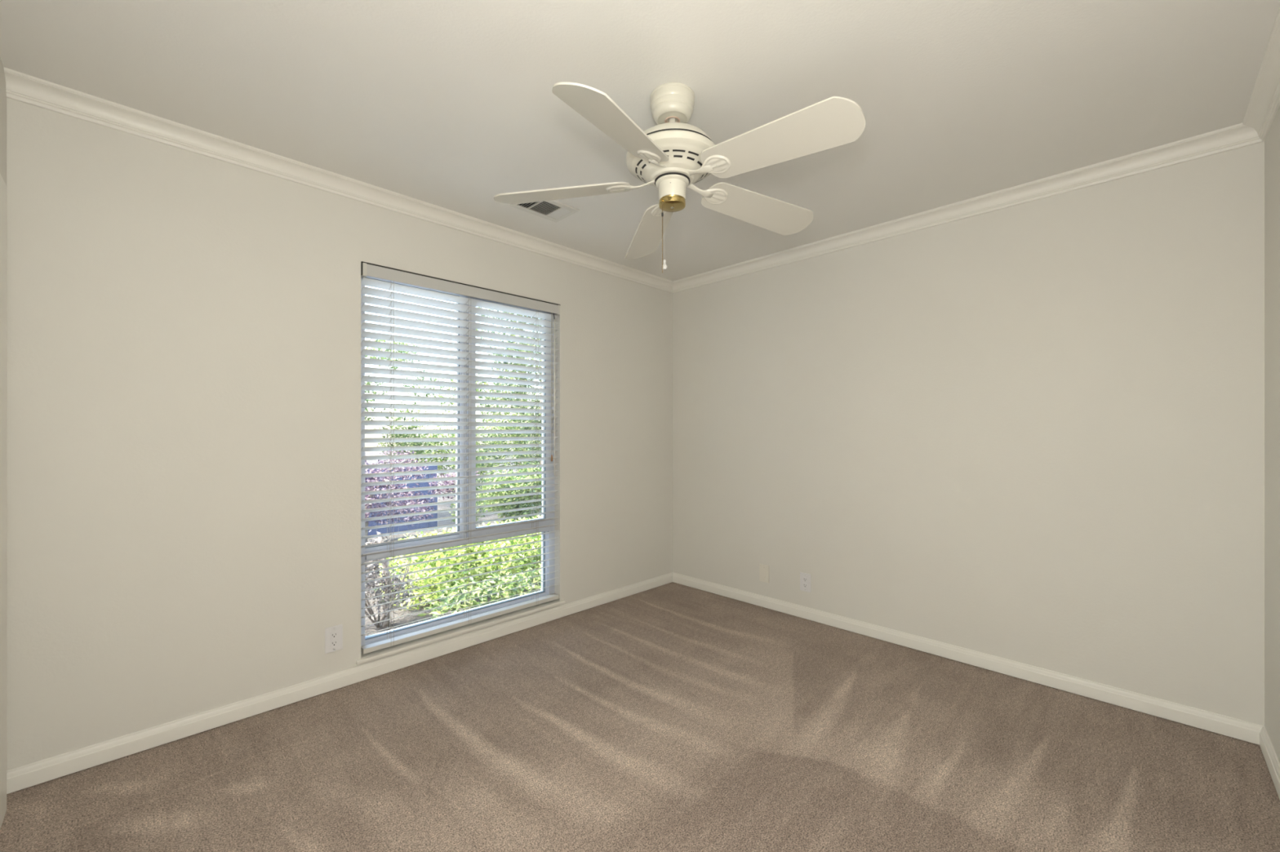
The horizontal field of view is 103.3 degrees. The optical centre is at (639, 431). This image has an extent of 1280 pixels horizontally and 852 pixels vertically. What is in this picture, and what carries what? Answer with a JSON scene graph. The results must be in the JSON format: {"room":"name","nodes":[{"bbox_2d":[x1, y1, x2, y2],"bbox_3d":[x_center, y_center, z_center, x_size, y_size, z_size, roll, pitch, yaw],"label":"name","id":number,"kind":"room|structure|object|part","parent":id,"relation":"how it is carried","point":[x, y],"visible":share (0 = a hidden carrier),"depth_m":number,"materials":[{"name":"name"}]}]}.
{"room":"empty bedroom","nodes":[
{"label":"empty bedroom","id":0,"kind":"room"},
{"bbox_2d":[0,57,6,185],"bbox_3d":[-1.121,0.160,0.580,3.075,2.740,0.160,0,0,45],"label":"wall","id":1,"kind":"structure","parent":0,"point":[2,80],"depth_m":1.67,"materials":[{"name":"paint"}]},
{"bbox_2d":[0,173,6,828],"bbox_3d":[-1.771,0.215,1.349,0.832,2.030,0.013,0,0,45],"label":"door","id":2,"kind":"structure","parent":1,"relation":"in","point":[2,185],"depth_m":1.58,"materials":[{"name":"white paint"}]},
{"bbox_2d":[3,66,673,770],"bbox_3d":[-0.978,0.160,2.971,0.221,2.740,3.750,0,0,45],"label":"wall","id":3,"kind":"structure","parent":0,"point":[184,326],"depth_m":2.10,"materials":[{"name":"paint"}]},
{"bbox_2d":[324,624,342,653],"bbox_3d":[-1.459,0.987,2.412,0.009,0.119,0.074,0,0,45],"label":"wall outlet","id":4,"kind":"object","parent":3,"relation":"attached to","point":[333,635],"visible":1,"depth_m":2.41,"materials":[{"name":"white plastic"}]},
{"bbox_2d":[329,631,337,647],"bbox_3d":[-1.457,0.987,2.411,0.003,0.067,0.033,0,0,45],"label":"receptacle","id":5,"kind":"object","parent":4,"relation":"attached to","point":[333,634],"depth_m":2.41,"materials":[{"name":"grey plastic"}]},
{"bbox_2d":[6,572,672,794],"bbox_3d":[-0.938,1.189,2.931,0.014,0.074,3.430,0,0,45],"label":"baseboard","id":6,"kind":"structure","parent":3,"relation":"attached to","point":[22,777],"depth_m":2.24,"materials":[{"name":"white paint"}]},
{"bbox_2d":[355,277,564,664],"bbox_3d":[-0.989,0.148,2.961,0.151,1.980,1.252,0,0,45],"label":"window","id":7,"kind":"structure","parent":3,"relation":"attached to","point":[373,638],"depth_m":2.96,"materials":[{"name":"white plastic"}]},
{"bbox_3d":[-0.966,1.128,2.938,0.086,0.020,1.252,0,0,45],"label":"sill","id":8,"kind":"part","parent":7,"relation":"part of","materials":[{"name":"white paint"}]},
{"bbox_3d":[-0.810,-0.092,3.166,0.025,1.409,0.567,0,0,45],"label":"sliding sash","id":9,"kind":"part","parent":7,"relation":"part of","materials":[{"name":"white plastic"}]},
{"bbox_2d":[360,261,559,653],"bbox_3d":[-0.967,0.130,2.939,0.072,1.943,1.200,0,0,45],"label":"window blind","id":10,"kind":"object","parent":3,"relation":"attached to","point":[369,270],"visible":0.98,"depth_m":2.84,"materials":[{"name":"grey plastic"}]},
{"bbox_3d":[-1.291,0.160,2.618,0.056,1.880,0.014,0,0,45],"label":"ladder cord","id":11,"kind":"part","parent":10,"relation":"part of","materials":[{"name":"white fabric"}]},
{"bbox_3d":[-0.969,1.089,2.941,0.050,0.024,1.182,0,0,45],"label":"rail","id":12,"kind":"part","parent":10,"relation":"part of","materials":[{"name":"white plastic"}]},
{"bbox_3d":[-0.994,0.160,2.916,0.056,1.880,0.014,0,0,45],"label":"ladder cord","id":13,"kind":"part","parent":10,"relation":"part of","materials":[{"name":"white fabric"}]},
{"bbox_3d":[-0.673,0.160,3.239,0.056,1.880,0.014,0,0,45],"label":"ladder cord","id":14,"kind":"part","parent":10,"relation":"part of","materials":[{"name":"white fabric"}]},
{"bbox_2d":[0,582,1279,851],"bbox_3d":[0.146,1.230,1.851,3.075,0.001,3.430,0,0,45],"label":"floor","id":15,"kind":"structure","parent":0,"point":[672,717],"depth_m":1.89,"materials":[{"name":"carpet"}]},
{"bbox_2d":[0,0,1279,281],"bbox_3d":[0.146,-1.270,1.851,3.395,0.120,3.750,0,0,45],"label":"ceiling","id":16,"kind":"structure","parent":0,"point":[450,104],"depth_m":1.75,"materials":[{"name":"paint"}]},
{"bbox_2d":[510,200,579,222],"bbox_3d":[-0.512,-1.206,2.725,0.215,0.009,0.300,0,0,45],"label":"ceiling vent","id":17,"kind":"object","parent":16,"relation":"in","point":[553,211],"visible":0.82,"depth_m":2.74,"materials":[{"name":"silver metal"}]},
{"bbox_2d":[493,82,866,273],"bbox_3d":[0.156,-0.887,1.797,1.238,0.645,1.288,0,0,45],"label":"ceiling fan","id":18,"kind":"object","parent":16,"relation":"hanging from","point":[671,156],"visible":1,"depth_m":1.70,"materials":[{"name":"white metal"}]},
{"bbox_3d":[-0.290,-0.888,1.884,0.520,0.057,0.161,0,0,9],"label":"blade","id":19,"kind":"part","parent":18,"relation":"part of","materials":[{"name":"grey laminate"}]},
{"bbox_3d":[-0.060,-0.877,1.460,0.158,0.107,0.520,0,0,27],"label":"blade","id":20,"kind":"part","parent":18,"relation":"part of","materials":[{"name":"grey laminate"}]},
{"bbox_3d":[0.039,-0.875,2.233,0.157,0.083,0.520,0,0,-9],"label":"blade","id":21,"kind":"part","parent":18,"relation":"part of","materials":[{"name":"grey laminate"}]},
{"bbox_3d":[0.080,-0.694,1.800,0.003,0.259,0.003,0,0,45],"label":"pull chain","id":22,"kind":"part","parent":18,"relation":"part of","materials":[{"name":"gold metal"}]},
{"bbox_3d":[0.479,-0.885,2.023,0.520,0.067,0.159,0,0,-29],"label":"blade","id":23,"kind":"part","parent":18,"relation":"part of","materials":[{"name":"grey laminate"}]},
{"bbox_3d":[0.419,-0.881,1.553,0.520,0.083,0.158,0,0,45],"label":"blade","id":24,"kind":"part","parent":18,"relation":"part of","materials":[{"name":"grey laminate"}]},
{"bbox_2d":[672,142,1264,725],"bbox_3d":[1.469,0.160,3.067,3.235,2.740,0.160,0,0,45],"label":"wall","id":25,"kind":"structure","parent":0,"point":[1032,433],"depth_m":2.54,"materials":[{"name":"paint"}]},
{"bbox_2d":[759,564,768,582],"bbox_3d":[0.868,0.992,3.542,0.074,0.119,0.015,0,0,45],"label":"cable plate","id":26,"kind":"object","parent":25,"relation":"attached to","point":[763,569],"visible":1,"depth_m":3.54,"materials":[{"name":"beige plastic"}]},
{"bbox_2d":[800,572,810,592],"bbox_3d":[1.088,0.990,3.328,0.074,0.119,0.009,0,0,45],"label":"wall outlet","id":27,"kind":"object","parent":25,"relation":"attached to","point":[805,579],"visible":1,"depth_m":3.33,"materials":[{"name":"white plastic"}]},
{"bbox_2d":[802,577,807,587],"bbox_3d":[1.086,0.990,3.326,0.033,0.066,0.003,0,0,45],"label":"receptacle","id":28,"kind":"object","parent":27,"relation":"attached to","point":[804,579],"depth_m":3.33,"materials":[{"name":"white plastic"}]},
{"bbox_2d":[672,123,1262,293],"bbox_3d":[1.335,-1.173,3.045,3.075,0.073,0.061,0,0,45],"label":"trim","id":29,"kind":"structure","parent":25,"relation":"attached to","point":[1238,135],"depth_m":2.52,"materials":[{"name":"white paint"}]},
{"bbox_2d":[672,572,1262,745],"bbox_3d":[1.351,1.189,3.061,3.075,0.074,0.014,0,0,45],"label":"baseboard","id":30,"kind":"structure","parent":25,"relation":"attached to","point":[1220,724],"depth_m":2.53,"materials":[{"name":"white paint"}]},
{"bbox_2d":[1264,105,1279,762],"bbox_3d":[1.292,0.160,0.710,0.160,2.740,3.750,0,0,45],"label":"wall","id":31,"kind":"structure","parent":0,"point":[1272,143],"depth_m":1.85,"materials":[{"name":"paint"}]},
{"bbox_2d":[1242,6,1279,142],"bbox_3d":[1.214,-1.173,0.788,0.061,0.073,3.430,0,0,45],"label":"trim","id":32,"kind":"structure","parent":31,"relation":"attached to","point":[1264,104],"depth_m":1.75,"materials":[{"name":"white paint"}]},
{"bbox_2d":[1259,725,1279,799],"bbox_3d":[1.230,1.189,0.771,0.014,0.074,3.430,0,0,45],"label":"baseboard","id":33,"kind":"structure","parent":31,"relation":"attached to","point":[1270,757],"depth_m":1.83,"materials":[{"name":"white paint"}]},
{"label":"outside","id":34,"kind":"structure","parent":0,"visible":0},
{"bbox_2d":[364,448,542,636],"bbox_3d":[-11.137,1.700,21.156,39.840,0.300,36.000,0,0,45],"label":"ground","id":35,"kind":"structure","parent":34,"point":[369,628],"depth_m":5.95,"materials":[{"name":"green plant"}]},
{"bbox_2d":[364,529,419,627],"bbox_3d":[-2.119,1.177,3.988,0.637,0.757,0.754,0,0,45],"label":"shrub","id":36,"kind":"object","parent":35,"relation":"on","point":[375,584],"visible":0.41,"depth_m":3.98,"materials":[{"name":"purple plant"}]},
{"bbox_2d":[364,465,437,535],"bbox_3d":[-4.072,1.011,6.923,0.060,0.978,2.603,0,0,45],"label":"fence","id":37,"kind":"object","parent":35,"relation":"on","point":[431,524],"visible":0.12,"depth_m":7.53,"materials":[{"name":"grey wood"}]},
{"bbox_2d":[364,333,441,462],"bbox_3d":[-5.029,-0.167,8.673,2.327,3.442,3.059,0,0,45],"label":"tree","id":38,"kind":"object","parent":35,"relation":"on","point":[403,444],"visible":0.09,"depth_m":9.11,"materials":[{"name":"green plant"}]},
{"bbox_2d":[364,450,479,566],"bbox_3d":[-3.029,0.845,5.870,1.077,1.416,2.484,0,0,42],"label":"tree","id":39,"kind":"object","parent":35,"relation":"on","point":[369,497],"visible":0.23,"depth_m":5.87,"materials":[{"name":"purple plant"}]},
{"bbox_2d":[373,515,542,610],"bbox_3d":[-0.920,1.328,5.877,1.149,0.881,4.050,0,0,45],"label":"hedge","id":40,"kind":"object","parent":35,"relation":"on","point":[508,543],"visible":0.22,"depth_m":4.78,"materials":[{"name":"green plant"}]},
{"bbox_2d":[446,418,485,524],"bbox_3d":[-2.730,0.634,8.010,0.556,1.807,0.628,0,0,45],"label":"bush","id":41,"kind":"object","parent":35,"relation":"on","point":[477,428],"visible":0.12,"depth_m":8.01,"materials":[{"name":"green plant"}]},
{"bbox_2d":[401,405,540,489],"bbox_3d":[-3.088,0.369,11.368,1.993,2.186,4.206,0,0,45],"label":"bush","id":42,"kind":"object","parent":35,"relation":"on","point":[442,451],"visible":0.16,"depth_m":10.79,"materials":[{"name":"green plant"}]},
{"bbox_2d":[417,563,541,621],"bbox_3d":[-1.266,1.468,4.378,0.524,0.488,1.270,0,0,45],"label":"shrub","id":43,"kind":"object","parent":35,"relation":"on","point":[510,585],"visible":0.42,"depth_m":4.31,"materials":[{"name":"green plant"}]},
{"bbox_2d":[429,312,542,477],"bbox_3d":[-3.009,-2.335,13.496,3.375,7.777,5.088,0,0,45],"label":"tree","id":44,"kind":"object","parent":35,"relation":"on","point":[451,380],"visible":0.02,"depth_m":12.54,"materials":[{"name":"green plant"}]},
{"bbox_2d":[475,461,542,524],"bbox_3d":[-1.651,0.913,7.481,1.166,0.960,1.791,0,0,45],"label":"bush","id":45,"kind":"object","parent":35,"relation":"on","point":[535,476],"visible":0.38,"depth_m":7.06,"materials":[{"name":"green plant"}]},
{"bbox_2d":[475,306,542,511],"bbox_3d":[-2.118,-0.517,9.776,2.146,4.138,2.644,0,0,45],"label":"tree","id":46,"kind":"object","parent":35,"relation":"on","point":[531,455],"visible":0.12,"depth_m":9.35,"materials":[{"name":"green plant"}]}
]}

